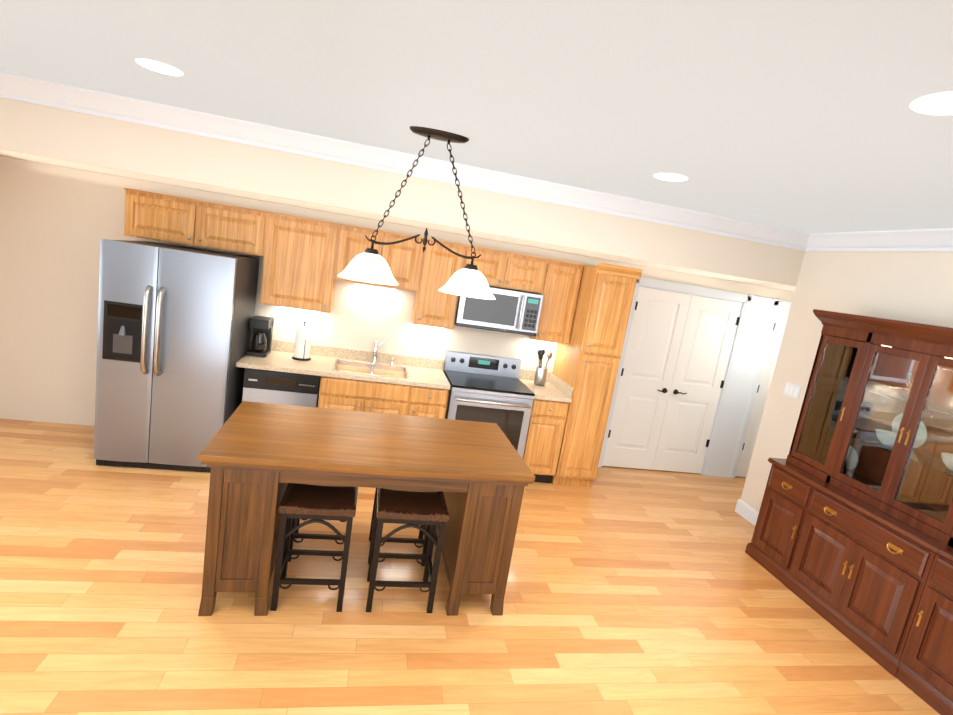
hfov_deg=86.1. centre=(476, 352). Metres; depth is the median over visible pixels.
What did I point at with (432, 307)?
upper cabinet
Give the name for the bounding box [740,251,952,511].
wall
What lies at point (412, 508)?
stool
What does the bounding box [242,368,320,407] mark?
dishwasher
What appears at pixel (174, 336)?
refrigerator
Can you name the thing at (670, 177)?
recessed light
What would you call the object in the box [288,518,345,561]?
stool
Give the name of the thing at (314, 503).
stool
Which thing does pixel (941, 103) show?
recessed light
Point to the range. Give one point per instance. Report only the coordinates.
(489, 389)
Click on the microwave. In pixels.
(512, 311)
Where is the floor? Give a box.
[0,418,939,714]
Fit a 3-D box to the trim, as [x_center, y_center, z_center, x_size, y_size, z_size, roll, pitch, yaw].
[0.184,0.502,0.999,12.600,2.715,8.640,7,10,-12]
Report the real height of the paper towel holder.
0.350 m
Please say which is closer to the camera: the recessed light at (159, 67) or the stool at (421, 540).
the recessed light at (159, 67)
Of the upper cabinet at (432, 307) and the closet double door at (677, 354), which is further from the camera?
the closet double door at (677, 354)
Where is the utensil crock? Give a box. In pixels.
[534,349,551,385]
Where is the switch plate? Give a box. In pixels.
[783,382,801,398]
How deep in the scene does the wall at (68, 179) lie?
4.36 m
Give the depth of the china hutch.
3.38 m
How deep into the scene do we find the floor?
2.89 m
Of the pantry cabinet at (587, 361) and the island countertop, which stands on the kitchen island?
the island countertop
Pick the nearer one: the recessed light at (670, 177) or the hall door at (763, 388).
the recessed light at (670, 177)
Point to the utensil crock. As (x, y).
(540, 376)
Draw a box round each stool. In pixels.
[270,483,357,611]
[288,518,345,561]
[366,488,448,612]
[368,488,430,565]
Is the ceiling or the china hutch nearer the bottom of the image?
the china hutch
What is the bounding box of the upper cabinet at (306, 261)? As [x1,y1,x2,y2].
[260,212,347,312]
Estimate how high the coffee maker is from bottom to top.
0.330 m
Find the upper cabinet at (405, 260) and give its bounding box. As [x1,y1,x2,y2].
[344,225,427,291]
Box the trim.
[0,72,952,525]
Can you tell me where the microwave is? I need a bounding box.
[454,286,542,335]
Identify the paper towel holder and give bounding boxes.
[292,321,311,360]
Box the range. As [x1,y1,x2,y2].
[443,350,534,458]
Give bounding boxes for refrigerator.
[94,239,258,471]
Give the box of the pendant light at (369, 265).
[338,126,494,299]
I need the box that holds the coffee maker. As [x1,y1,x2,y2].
[247,315,273,356]
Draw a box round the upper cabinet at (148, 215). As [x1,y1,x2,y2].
[124,188,267,255]
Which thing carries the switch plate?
attached to the wall at (915, 287)
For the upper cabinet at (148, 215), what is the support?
attached to the wall at (68, 179)
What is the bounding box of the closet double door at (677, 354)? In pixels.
[602,286,741,472]
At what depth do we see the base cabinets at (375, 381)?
4.75 m
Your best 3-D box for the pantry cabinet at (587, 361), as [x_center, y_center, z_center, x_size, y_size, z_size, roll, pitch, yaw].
[1.095,0.218,5.104,0.445,2.180,0.671,7,10,-12]
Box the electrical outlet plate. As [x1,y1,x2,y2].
[515,347,522,358]
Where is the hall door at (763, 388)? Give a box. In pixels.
[735,309,788,476]
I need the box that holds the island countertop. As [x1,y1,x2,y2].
[198,405,533,488]
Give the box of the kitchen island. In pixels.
[198,469,523,615]
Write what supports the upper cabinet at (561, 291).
attached to the wall at (68, 179)
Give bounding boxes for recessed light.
[135,58,183,75]
[653,173,687,181]
[910,91,952,114]
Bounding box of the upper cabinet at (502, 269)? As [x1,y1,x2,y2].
[464,245,551,295]
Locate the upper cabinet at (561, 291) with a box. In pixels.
[526,259,584,343]
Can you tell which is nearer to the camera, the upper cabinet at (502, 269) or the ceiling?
the ceiling
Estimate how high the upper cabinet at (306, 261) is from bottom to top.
0.787 m
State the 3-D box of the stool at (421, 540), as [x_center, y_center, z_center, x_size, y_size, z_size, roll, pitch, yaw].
[-0.498,1.057,3.418,0.390,0.614,0.320,7,10,-12]
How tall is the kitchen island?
0.825 m
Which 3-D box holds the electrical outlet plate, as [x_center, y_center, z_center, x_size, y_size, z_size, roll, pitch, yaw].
[0.442,0.006,5.286,0.072,0.116,0.008,7,10,-12]
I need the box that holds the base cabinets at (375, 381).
[236,337,572,482]
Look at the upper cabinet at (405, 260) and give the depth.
4.56 m
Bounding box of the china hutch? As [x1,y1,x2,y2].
[745,309,952,714]
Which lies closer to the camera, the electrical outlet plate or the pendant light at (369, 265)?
the pendant light at (369, 265)
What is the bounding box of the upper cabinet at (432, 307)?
[412,238,467,328]
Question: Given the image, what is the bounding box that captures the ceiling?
[0,0,952,232]
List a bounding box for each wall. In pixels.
[0,97,803,492]
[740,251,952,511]
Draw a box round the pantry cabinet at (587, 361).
[552,263,641,486]

